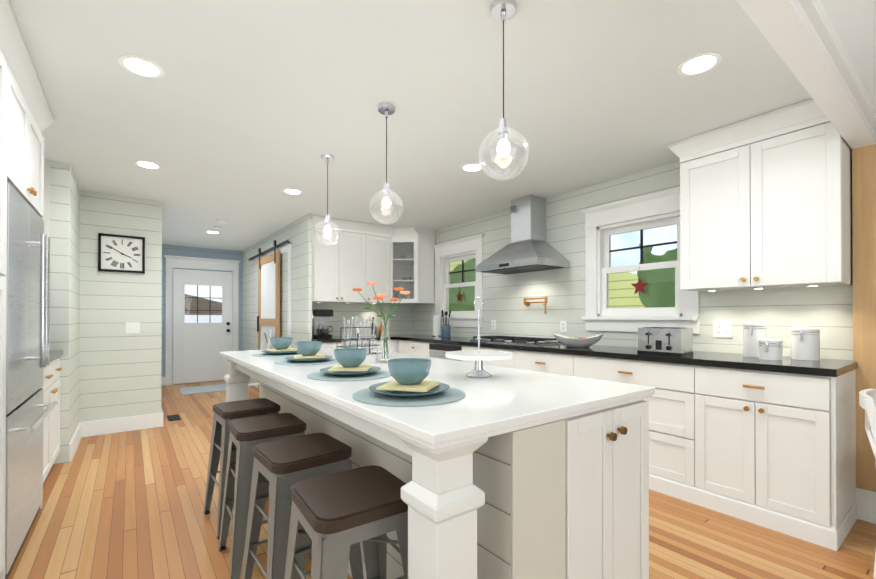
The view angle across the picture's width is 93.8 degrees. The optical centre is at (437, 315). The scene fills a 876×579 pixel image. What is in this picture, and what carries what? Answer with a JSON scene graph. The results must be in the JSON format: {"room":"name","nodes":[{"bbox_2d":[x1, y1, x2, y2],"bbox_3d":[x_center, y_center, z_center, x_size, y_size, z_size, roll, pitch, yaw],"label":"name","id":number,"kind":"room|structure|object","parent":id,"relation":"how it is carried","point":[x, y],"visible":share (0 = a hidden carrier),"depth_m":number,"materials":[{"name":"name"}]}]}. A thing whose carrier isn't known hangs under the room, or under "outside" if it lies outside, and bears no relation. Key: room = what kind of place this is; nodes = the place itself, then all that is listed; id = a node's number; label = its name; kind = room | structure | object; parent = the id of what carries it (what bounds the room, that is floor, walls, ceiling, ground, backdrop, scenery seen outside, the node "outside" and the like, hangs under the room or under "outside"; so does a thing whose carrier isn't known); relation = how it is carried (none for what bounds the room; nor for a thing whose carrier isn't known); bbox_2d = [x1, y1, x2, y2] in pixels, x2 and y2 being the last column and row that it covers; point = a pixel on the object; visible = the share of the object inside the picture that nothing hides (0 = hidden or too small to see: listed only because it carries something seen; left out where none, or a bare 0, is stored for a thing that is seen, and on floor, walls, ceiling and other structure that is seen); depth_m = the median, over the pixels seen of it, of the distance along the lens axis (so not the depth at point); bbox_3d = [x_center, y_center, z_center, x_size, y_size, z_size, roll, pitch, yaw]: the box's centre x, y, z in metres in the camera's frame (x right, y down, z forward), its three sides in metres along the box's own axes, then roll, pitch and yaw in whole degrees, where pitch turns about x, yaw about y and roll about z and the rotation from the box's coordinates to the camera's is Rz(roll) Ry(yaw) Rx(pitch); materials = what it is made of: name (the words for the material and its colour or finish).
{"room":"kitchen","nodes":[
{"label":"kitchen","id":0,"kind":"room"},
{"bbox_2d":[12,56,44,219],"bbox_3d":[-2.440,-0.873,1.956,0.692,0.534,0.934,0,0,-37],"label":"upper cabinet","id":1,"kind":"object","parent":0,"relation":"attached to","point":[26,117],"depth_m":2.12,"materials":[{"name":"white wood"}]},
{"bbox_2d":[44,159,49,237],"bbox_3d":[-3.385,-0.021,3.136,0.610,2.440,0.120,0,0,-37],"label":"wall jog","id":2,"kind":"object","parent":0,"point":[47,197],"visible":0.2,"depth_m":3.27,"materials":[{"name":"white paint"}]},
{"bbox_2d":[50,160,79,464],"bbox_3d":[-3.316,-0.018,3.652,0.120,2.440,0.860,0,0,-37],"label":"wall","id":3,"kind":"structure","parent":0,"point":[64,262],"depth_m":3.33,"materials":[{"name":"white wood"}]},
{"bbox_2d":[69,422,82,461],"bbox_3d":[-3.262,1.127,3.687,0.019,0.150,0.860,0,0,-37],"label":"baseboard","id":4,"kind":"structure","parent":3,"relation":"attached to","point":[78,434],"depth_m":3.59,"materials":[{"name":"white wood"}]},
{"bbox_2d":[79,190,161,421],"bbox_3d":[-3.343,-0.015,4.245,0.790,2.440,0.120,0,0,-37],"label":"wall","id":5,"kind":"structure","parent":0,"point":[119,372],"depth_m":4.21,"materials":[{"name":"white wood"}]},
{"bbox_2d":[98,233,144,273],"bbox_3d":[-3.253,-0.631,4.219,0.380,0.380,0.030,0,0,-37],"label":"clock","id":6,"kind":"object","parent":5,"relation":"attached to","point":[122,253],"visible":1,"depth_m":4.21,"materials":[{"name":"black metal"}]},
{"bbox_2d":[126,322,139,333],"bbox_3d":[-3.187,0.135,4.278,0.121,0.115,0.011,0,0,-37],"label":"light switch","id":7,"kind":"object","parent":5,"relation":"attached to","point":[132,327],"visible":1,"depth_m":4.28,"materials":[{"name":"white plastic"}]},
{"bbox_2d":[83,413,160,436],"bbox_3d":[-3.247,1.129,4.225,0.630,0.150,0.026,0,0,-37],"label":"baseboard","id":8,"kind":"structure","parent":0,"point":[131,423],"depth_m":4.21,"materials":[{"name":"white wood"}]},
{"bbox_2d":[161,245,241,376],"bbox_3d":[-4.372,0.000,7.475,1.690,2.440,0.120,0,0,-37],"label":"wall","id":9,"kind":"structure","parent":0,"point":[171,250],"depth_m":7.39,"materials":[{"name":"paint"}]},
{"bbox_2d":[161,408,162,426],"bbox_3d":[-3.940,1.136,5.706,0.018,0.150,3.218,0,0,-37],"label":"baseboard","id":10,"kind":"structure","parent":9,"relation":"attached to","point":[161,408],"depth_m":4.42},
{"bbox_2d":[161,377,221,385],"bbox_3d":[-4.331,1.145,7.414,1.410,0.150,0.018,0,0,-37],"label":"baseboard","id":11,"kind":"structure","parent":9,"relation":"attached to","point":[162,378],"depth_m":7.10,"materials":[{"name":"white wood"}]},
{"bbox_2d":[164,255,240,384],"bbox_3d":[-4.259,0.092,7.450,1.220,2.255,0.055,0,0,-37],"label":"door frame","id":12,"kind":"structure","parent":9,"relation":"attached to","point":[172,262],"depth_m":7.29,"materials":[{"name":"white wood"}]},
{"bbox_2d":[173,269,232,383],"bbox_3d":[-4.236,0.199,7.418,0.940,2.018,0.128,0,0,-37],"label":"entry door","id":13,"kind":"structure","parent":9,"relation":"in","point":[202,319],"depth_m":7.42,"materials":[{"name":"white wood"}]},
{"bbox_2d":[242,213,311,350],"bbox_3d":[-2.647,-0.005,6.489,0.120,2.440,3.770,0,0,-37],"label":"wall","id":14,"kind":"structure","parent":0,"point":[249,303],"depth_m":5.66,"materials":[{"name":"white wood"}]},
{"bbox_2d":[249,377,257,387],"bbox_3d":[-2.667,1.140,6.393,0.018,0.150,3.650,0,0,-37],"label":"baseboard","id":15,"kind":"structure","parent":14,"relation":"attached to","point":[256,381],"depth_m":7.01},
{"bbox_2d":[249,240,289,388],"bbox_3d":[-2.665,0.062,6.337,0.090,2.265,2.250,0,0,-37],"label":"barn door","id":16,"kind":"structure","parent":14,"relation":"in","point":[268,316],"depth_m":6.16,"materials":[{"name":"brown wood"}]},
{"bbox_2d":[267,244,291,347],"bbox_3d":[-2.316,0.133,5.930,0.020,2.160,1.180,0,0,-37],"label":"trim","id":17,"kind":"structure","parent":14,"relation":"attached to","point":[286,248],"depth_m":5.49,"materials":[{"name":"white wood"}]},
{"bbox_2d":[293,220,412,347],"bbox_3d":[-1.150,-0.008,5.895,1.800,2.440,0.120,0,0,-37],"label":"wall","id":18,"kind":"structure","parent":0,"point":[401,321],"depth_m":5.82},
{"bbox_2d":[312,223,359,302],"bbox_3d":[-1.358,-0.647,5.445,0.832,0.954,0.347,0,0,-37],"label":"upper cabinet","id":19,"kind":"object","parent":18,"relation":"attached to","point":[336,267],"depth_m":5.27,"materials":[{"name":"white wood"}]},
{"bbox_2d":[360,231,395,302],"bbox_3d":[-0.928,-0.645,5.765,0.489,0.954,0.352,0,0,-37],"label":"upper cabinet","id":20,"kind":"object","parent":18,"relation":"attached to","point":[373,244],"depth_m":5.60,"materials":[{"name":"white wood"}]},
{"bbox_2d":[388,235,419,298],"bbox_3d":[-0.485,-0.656,5.751,0.310,0.855,0.309,0,0,-37],"label":"upper cabinet","id":21,"kind":"object","parent":18,"relation":"attached to","point":[388,259],"depth_m":5.84,"materials":[{"name":"white wood"}]},
{"bbox_2d":[9,0,811,251],"bbox_3d":[-1.069,-1.266,3.133,10.000,0.050,12.800,0,0,-37],"label":"ceiling","id":22,"kind":"structure","parent":0,"point":[239,116],"depth_m":2.34,"materials":[{"name":"paint"}]},
{"bbox_2d":[118,55,164,78],"bbox_3d":[-1.486,-1.243,2.056,0.189,0.006,0.189,0,0,44],"label":"recessed light","id":23,"kind":"object","parent":22,"relation":"in","point":[140,66],"depth_m":2.04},
{"bbox_2d":[134,160,161,168],"bbox_3d":[-2.392,-1.237,3.377,0.189,0.006,0.189,0,0,44],"label":"recessed light","id":24,"kind":"object","parent":22,"relation":"in","point":[145,164],"depth_m":3.36,"materials":[{"name":"white plastic"}]},
{"bbox_2d":[205,231,219,233],"bbox_3d":[-3.334,-1.224,6.059,0.189,0.006,0.189,0,0,14],"label":"recessed light","id":25,"kind":"object","parent":22,"relation":"in","point":[213,232],"depth_m":6.06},
{"bbox_2d":[217,219,227,223],"bbox_3d":[-2.809,-1.215,5.328,0.128,0.030,0.128,0,0,44],"label":"smoke detector","id":26,"kind":"object","parent":22,"relation":"attached to","point":[221,221],"depth_m":5.29,"materials":[{"name":"white plastic"}]},
{"bbox_2d":[282,188,301,194],"bbox_3d":[-1.455,-1.233,4.094,0.189,0.006,0.189,0,0,-43],"label":"recessed light","id":27,"kind":"object","parent":22,"relation":"in","point":[289,191],"depth_m":4.08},
{"bbox_2d":[314,154,340,245],"bbox_3d":[-0.866,-0.890,3.209,0.200,0.699,0.200,0,0,-37],"label":"pendant light","id":28,"kind":"object","parent":22,"relation":"hanging from","point":[327,158],"visible":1,"depth_m":3.20,"materials":[{"name":"clear glass"}]},
{"bbox_2d":[370,103,402,224],"bbox_3d":[-0.308,-0.893,2.452,0.200,0.699,0.200,0,0,-37],"label":"pendant light","id":29,"kind":"object","parent":22,"relation":"hanging from","point":[386,109],"visible":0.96,"depth_m":2.44,"materials":[{"name":"clear glass"}]},
{"bbox_2d":[461,163,482,171],"bbox_3d":[0.288,-1.236,3.441,0.189,0.006,0.189,0,0,-43],"label":"recessed light","id":30,"kind":"object","parent":22,"relation":"in","point":[472,167],"depth_m":3.42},
{"bbox_2d":[479,0,528,180],"bbox_3d":[0.265,-0.897,1.657,0.200,0.699,0.200,0,0,-37],"label":"pendant light","id":31,"kind":"object","parent":22,"relation":"hanging from","point":[502,11],"visible":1,"depth_m":1.64,"materials":[{"name":"clear glass"}]},
{"bbox_2d":[677,52,721,75],"bbox_3d":[1.296,-1.243,2.034,0.189,0.006,0.189,0,0,14],"label":"recessed light","id":32,"kind":"object","parent":22,"relation":"in","point":[700,63],"depth_m":2.02,"materials":[{"name":"white plastic"}]},
{"bbox_2d":[736,0,875,148],"bbox_3d":[0.708,-1.121,0.978,4.550,0.260,0.220,0,0,-37],"label":"header beam","id":33,"kind":"structure","parent":22,"relation":"attached to","point":[825,50],"depth_m":1.64,"materials":[{"name":"white paint"}]},
{"bbox_2d":[7,380,875,578],"bbox_3d":[-1.069,1.224,3.121,10.000,0.050,12.800,0,0,-37],"label":"floor","id":34,"kind":"structure","parent":0,"point":[126,505],"depth_m":2.27,"materials":[{"name":"brown wood"}]},
{"bbox_2d":[0,28,11,578],"bbox_3d":[-1.929,0.024,1.272,0.692,2.334,0.768,0,0,-37],"label":"surround panel","id":35,"kind":"object","parent":34,"relation":"on","point":[5,52],"depth_m":1.75,"materials":[{"name":"white wood"}]},
{"bbox_2d":[5,182,56,578],"bbox_3d":[-2.398,0.304,1.982,0.743,1.780,0.918,0,0,-37],"label":"fridge","id":36,"kind":"object","parent":34,"relation":"on","point":[28,310],"visible":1,"depth_m":2.06,"materials":[{"name":"silver metal"}]},
{"bbox_2d":[40,357,61,508],"bbox_3d":[-3.029,0.757,2.718,0.677,0.880,0.963,0,0,-37],"label":"base cabinet","id":37,"kind":"object","parent":34,"relation":"on","point":[51,386],"depth_m":2.92,"materials":[{"name":"white wood"}]},
{"bbox_2d":[50,350,62,363],"bbox_3d":[-3.023,0.297,2.725,0.692,0.040,0.963,0,0,-37],"label":"countertop","id":38,"kind":"structure","parent":37,"relation":"on","point":[54,354],"depth_m":3.05,"materials":[{"name":"white stone"}]},
{"bbox_2d":[167,414,180,420],"bbox_3d":[-3.102,1.204,4.808,0.120,0.006,0.300,0,0,-37],"label":"floor vent","id":39,"kind":"object","parent":34,"relation":"in","point":[173,417],"visible":0.93,"depth_m":4.80,"materials":[{"name":"black metal"}]},
{"bbox_2d":[178,384,225,394],"bbox_3d":[-3.767,1.210,6.723,0.780,0.011,0.700,0,0,-37],"label":"rug","id":40,"kind":"object","parent":34,"relation":"on","point":[201,389],"visible":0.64,"depth_m":6.62,"materials":[{"name":"fabric"}]},
{"bbox_2d":[203,398,279,538],"bbox_3d":[-1.147,0.866,2.452,0.384,0.660,0.384,0,0,-40],"label":"stool","id":41,"kind":"object","parent":34,"relation":"on","point":[225,413],"visible":0.54,"depth_m":2.39,"materials":[{"name":"brown wood"}]},
{"bbox_2d":[226,329,271,385],"bbox_3d":[-2.661,0.707,5.806,0.542,1.010,0.456,0,0,-37],"label":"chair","id":42,"kind":"object","parent":34,"relation":"on","point":[265,331],"visible":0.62,"depth_m":5.96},
{"bbox_2d":[218,413,311,578],"bbox_3d":[-0.854,0.864,2.046,0.397,0.660,0.397,0,0,-37],"label":"stool","id":43,"kind":"object","parent":34,"relation":"on","point":[247,435],"visible":0.62,"depth_m":1.91,"materials":[{"name":"brown wood"}]},
{"bbox_2d":[241,433,363,578],"bbox_3d":[-0.551,0.862,1.661,0.397,0.660,0.397,0,0,-37],"label":"stool","id":44,"kind":"object","parent":34,"relation":"on","point":[281,467],"visible":0.62,"depth_m":1.58,"materials":[{"name":"brown wood"}]},
{"bbox_2d":[321,342,358,347],"bbox_3d":[-1.407,0.769,5.233,0.507,0.880,0.617,0,0,-37],"label":"base cabinet","id":45,"kind":"object","parent":34,"relation":"on","point":[324,344],"depth_m":4.96,"materials":[{"name":"wood"}]},
{"bbox_2d":[312,334,431,341],"bbox_3d":[-0.906,0.311,5.605,1.752,0.040,0.627,0,0,-37],"label":"countertop","id":46,"kind":"structure","parent":45,"relation":"on","point":[396,335],"depth_m":5.28,"materials":[{"name":"black stone"}]},
{"bbox_2d":[313,309,332,337],"bbox_3d":[-1.481,0.109,5.317,0.216,0.360,0.203,0,0,-37],"label":"coffee maker","id":47,"kind":"object","parent":46,"relation":"on","point":[321,323],"visible":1,"depth_m":5.29,"materials":[{"name":"black plastic"}]},
{"bbox_2d":[371,317,375,335],"bbox_3d":[-0.917,0.161,5.818,0.068,0.260,0.066,0,0,-37],"label":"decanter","id":48,"kind":"object","parent":46,"relation":"on","point":[373,317],"depth_m":5.80,"materials":[{"name":"clear glass"}]},
{"bbox_2d":[378,320,385,335],"bbox_3d":[-0.798,0.184,5.858,0.118,0.215,0.118,0,0,41],"label":"decanter","id":49,"kind":"object","parent":46,"relation":"on","point":[381,328],"depth_m":5.82,"materials":[{"name":"orange glass"}]},
{"bbox_2d":[284,465,407,578],"bbox_3d":[-0.259,0.860,1.255,0.404,0.660,0.404,0,0,-37],"label":"stool","id":50,"kind":"object","parent":34,"relation":"on","point":[334,517],"visible":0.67,"depth_m":1.18,"materials":[{"name":"brown wood"}]},
{"bbox_2d":[362,338,387,350],"bbox_3d":[-1.070,0.770,5.486,0.564,0.880,0.617,0,0,-37],"label":"base cabinet","id":51,"kind":"object","parent":34,"relation":"on","point":[377,340],"depth_m":5.31,"materials":[{"name":"wood"}]},
{"bbox_2d":[388,338,395,351],"bbox_3d":[-0.848,0.771,5.653,0.220,0.880,0.617,0,0,-37],"label":"base cabinet","id":52,"kind":"object","parent":34,"relation":"on","point":[393,340],"depth_m":5.45,"materials":[{"name":"wood"}]},
{"bbox_2d":[398,340,411,354],"bbox_3d":[-0.156,0.771,5.515,0.659,0.880,0.437,0,0,-37],"label":"base cabinet","id":53,"kind":"object","parent":34,"relation":"on","point":[404,346],"depth_m":5.36,"materials":[{"name":"wood"}]},
{"bbox_2d":[412,340,423,355],"bbox_3d":[0.051,0.769,5.241,0.659,0.880,0.359,0,0,-37],"label":"base cabinet","id":54,"kind":"object","parent":34,"relation":"on","point":[417,348],"depth_m":5.10,"materials":[{"name":"wood"}]},
{"bbox_2d":[223,358,651,578],"bbox_3d":[-0.410,0.755,2.320,1.008,0.880,2.754,0,0,-37],"label":"kitchen island","id":55,"kind":"object","parent":34,"relation":"on","point":[506,473],"depth_m":1.22,"materials":[{"name":"wood"}]},
{"bbox_2d":[219,346,654,453],"bbox_3d":[-0.421,0.296,2.330,1.040,0.040,2.750,0,0,-37],"label":"island countertop","id":56,"kind":"structure","parent":55,"relation":"on","point":[505,399],"depth_m":1.40,"materials":[{"name":"white stone"}]},
{"bbox_2d":[252,337,301,356],"bbox_3d":[-1.103,0.219,2.888,0.380,0.116,0.380,0,0,-37],"label":"place setting","id":57,"kind":"object","parent":56,"relation":"on","point":[280,345],"visible":0.92,"depth_m":2.83,"materials":[{"name":"ceramic"}]},
{"bbox_2d":[274,341,337,364],"bbox_3d":[-0.762,0.217,2.418,0.379,0.116,0.379,0,0,-37],"label":"place setting","id":58,"kind":"object","parent":56,"relation":"on","point":[308,350],"visible":0.96,"depth_m":2.36,"materials":[{"name":"ceramic"}]},
{"bbox_2d":[307,348,390,380],"bbox_3d":[-0.398,0.214,1.867,0.380,0.116,0.380,0,0,-37],"label":"place setting","id":59,"kind":"object","parent":56,"relation":"on","point":[351,366],"visible":0.98,"depth_m":1.81,"materials":[{"name":"ceramic"}]},
{"bbox_2d":[337,316,380,354],"bbox_3d":[-0.553,0.143,2.889,0.306,0.270,0.105,0,0,-45],"label":"caddy","id":60,"kind":"object","parent":56,"relation":"on","point":[360,339],"visible":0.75,"depth_m":2.89,"materials":[{"name":"clear glass"}]},
{"bbox_2d":[353,281,409,362],"bbox_3d":[-0.308,0.041,2.382,0.234,0.468,0.418,0,0,-37],"label":"vase","id":61,"kind":"object","parent":56,"relation":"on","point":[378,297],"visible":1,"depth_m":2.39,"materials":[{"name":"clear glass"}]},
{"bbox_2d":[353,358,465,406],"bbox_3d":[-0.097,0.212,1.392,0.380,0.116,0.380,0,0,-37],"label":"place setting","id":62,"kind":"object","parent":56,"relation":"on","point":[409,386],"visible":1,"depth_m":1.33,"materials":[{"name":"ceramic"}]},
{"bbox_2d":[445,297,512,377],"bbox_3d":[0.182,0.096,1.828,0.304,0.354,0.304,0,0,-37],"label":"cake stand","id":63,"kind":"object","parent":56,"relation":"on","point":[479,356],"visible":1,"depth_m":1.80,"materials":[{"name":"white ceramic"}]},
{"bbox_2d":[424,344,459,360],"bbox_3d":[0.338,0.768,4.858,0.659,0.880,0.714,0,0,-37],"label":"base cabinet","id":64,"kind":"object","parent":34,"relation":"on","point":[430,350],"depth_m":4.72,"materials":[{"name":"wood"}]},
{"bbox_2d":[460,344,507,366],"bbox_3d":[0.764,0.765,4.292,0.659,0.880,0.818,0,0,-37],"label":"base cabinet","id":65,"kind":"object","parent":34,"relation":"on","point":[502,363],"depth_m":4.05,"materials":[{"name":"wood"}]},
{"bbox_2d":[508,348,563,374],"bbox_3d":[1.148,0.762,3.782,0.659,0.880,0.687,0,0,-37],"label":"base cabinet","id":66,"kind":"object","parent":34,"relation":"on","point":[547,362],"depth_m":3.59,"materials":[{"name":"wood"}]},
{"bbox_2d":[564,356,691,502],"bbox_3d":[1.622,0.759,3.152,0.659,0.880,1.004,0,0,-37],"label":"base cabinet","id":67,"kind":"object","parent":34,"relation":"on","point":[670,407],"depth_m":2.75,"materials":[{"name":"wood"}]},
{"bbox_2d":[692,364,856,550],"bbox_3d":[2.085,0.757,2.537,0.659,0.880,0.650,0,0,-37],"label":"base cabinet","id":68,"kind":"object","parent":34,"relation":"on","point":[770,444],"depth_m":2.29,"materials":[{"name":"wood"}]},
{"bbox_2d":[396,336,856,375],"bbox_3d":[0.994,0.303,3.978,0.672,0.040,4.278,0,0,-37],"label":"countertop","id":69,"kind":"structure","parent":68,"relation":"on","point":[701,359],"depth_m":2.74,"materials":[{"name":"black stone"}]},
{"bbox_2d":[432,315,441,335],"bbox_3d":[-0.013,0.131,5.648,0.140,0.319,0.140,0,0,-37],"label":"paper towel","id":70,"kind":"object","parent":69,"relation":"on","point":[436,325],"visible":0.92,"depth_m":5.59,"materials":[{"name":"white paper"}]},
{"bbox_2d":[441,310,450,336],"bbox_3d":[0.107,0.110,5.388,0.123,0.359,0.132,0,0,-37],"label":"utensil crock","id":71,"kind":"object","parent":69,"relation":"on","point":[446,330],"visible":1,"depth_m":5.34,"materials":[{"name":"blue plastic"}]},
{"bbox_2d":[470,336,561,345],"bbox_3d":[0.815,0.258,4.255,0.490,0.052,0.910,0,0,-37],"label":"cooktop","id":72,"kind":"object","parent":69,"relation":"in","point":[532,341],"visible":0.98,"depth_m":4.08,"materials":[{"name":"metal"}]},
{"bbox_2d":[552,333,603,346],"bbox_3d":[1.226,0.220,3.601,0.294,0.121,0.401,0,0,-37],"label":"fruit bowl","id":73,"kind":"object","parent":69,"relation":"on","point":[576,342],"visible":1,"depth_m":3.53,"materials":[{"name":"white ceramic"}]},
{"bbox_2d":[637,327,692,355],"bbox_3d":[1.607,0.183,2.912,0.210,0.190,0.300,0,0,-37],"label":"toaster","id":74,"kind":"object","parent":69,"relation":"on","point":[673,341],"visible":1,"depth_m":2.84,"materials":[{"name":"silver metal"}]},
{"bbox_2d":[743,322,766,356],"bbox_3d":[2.109,0.161,2.727,0.129,0.232,0.129,0,0,17],"label":"canister","id":75,"kind":"object","parent":69,"relation":"on","point":[750,329],"depth_m":2.70,"materials":[{"name":"white ceramic"}]},
{"bbox_2d":[752,336,782,359],"bbox_3d":[2.062,0.210,2.541,0.121,0.132,0.121,0,0,17],"label":"canister","id":76,"kind":"object","parent":69,"relation":"on","point":[765,348],"depth_m":2.51,"materials":[{"name":"white ceramic"}]},
{"bbox_2d":[790,327,820,360],"bbox_3d":[2.276,0.175,2.539,0.141,0.202,0.141,0,0,17],"label":"canister","id":77,"kind":"object","parent":69,"relation":"on","point":[805,343],"depth_m":2.49,"materials":[{"name":"white ceramic"}]},
{"bbox_2d":[859,389,875,578],"bbox_3d":[2.290,0.788,1.847,0.456,0.810,0.542,0,0,-41],"label":"dining chair","id":78,"kind":"object","parent":34,"relation":"on","point":[867,400],"visible":1,"depth_m":1.93,"materials":[{"name":"white wood"}]},
{"bbox_2d":[413,161,852,359],"bbox_3d":[1.085,-0.014,4.522,0.120,2.440,5.000,0,0,-37],"label":"wall","id":79,"kind":"structure","parent":0,"point":[827,311],"depth_m":3.98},
{"bbox_2d":[433,234,484,326],"bbox_3d":[0.305,-0.424,5.514,0.175,1.160,1.010,0,0,-37],"label":"window","id":80,"kind":"structure","parent":79,"relation":"in","point":[443,272],"depth_m":5.53,"materials":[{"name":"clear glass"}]},
{"bbox_2d":[491,320,495,329],"bbox_3d":[0.671,0.118,4.962,0.009,0.115,0.075,0,0,-37],"label":"electrical outlet plate","id":81,"kind":"object","parent":79,"relation":"attached to","point":[493,322],"depth_m":4.96,"materials":[{"name":"white plastic"}]},
{"bbox_2d":[475,195,569,274],"bbox_3d":[0.865,-0.852,4.298,0.499,0.762,0.860,0,0,-37],"label":"range hood","id":82,"kind":"object","parent":79,"relation":"attached to","point":[528,248],"visible":1,"depth_m":4.24,"materials":[{"name":"metal"}]},
{"bbox_2d":[524,297,547,313],"bbox_3d":[1.024,-0.100,4.337,0.199,0.180,0.400,0,0,-37],"label":"pot filler","id":83,"kind":"object","parent":79,"relation":"attached to","point":[526,303],"visible":1,"depth_m":4.35,"materials":[{"name":"gold metal"}]},
{"bbox_2d":[560,321,566,331],"bbox_3d":[1.273,0.114,4.163,0.009,0.115,0.075,0,0,-37],"label":"electrical outlet plate","id":84,"kind":"object","parent":79,"relation":"attached to","point":[563,324],"depth_m":4.16,"materials":[{"name":"white plastic"}]},
{"bbox_2d":[581,187,699,333],"bbox_3d":[1.748,-0.433,3.597,0.175,1.160,1.010,0,0,-37],"label":"window","id":85,"kind":"structure","parent":79,"relation":"in","point":[684,312],"depth_m":3.61,"materials":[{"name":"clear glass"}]},
{"bbox_2d":[713,322,731,337],"bbox_3d":[2.114,0.109,3.044,0.009,0.115,0.121,0,0,-37],"label":"electrical outlet plate","id":86,"kind":"object","parent":79,"relation":"attached to","point":[722,329],"depth_m":3.04,"materials":[{"name":"white plastic"}]},
{"bbox_2d":[668,98,852,291],"bbox_3d":[2.101,-0.707,2.735,0.402,1.068,0.897,0,0,-37],"label":"upper cabinet","id":87,"kind":"object","parent":79,"relation":"attached to","point":[765,200],"visible":0.94,"depth_m":2.56,"materials":[{"name":"white wood"}]},
{"bbox_2d":[852,144,875,491],"bbox_3d":[3.335,-0.021,3.012,2.100,2.440,0.120,0,0,-37],"label":"wall","id":88,"kind":"structure","parent":0,"point":[864,241],"depth_m":2.39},
{"label":"outside","id":89,"kind":"structure","parent":0,"visible":0},
{"bbox_2d":[449,224,676,310],"bbox_3d":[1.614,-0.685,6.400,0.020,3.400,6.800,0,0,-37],"label":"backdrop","id":90,"kind":"structure","parent":89,"point":[666,281],"depth_m":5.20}
]}

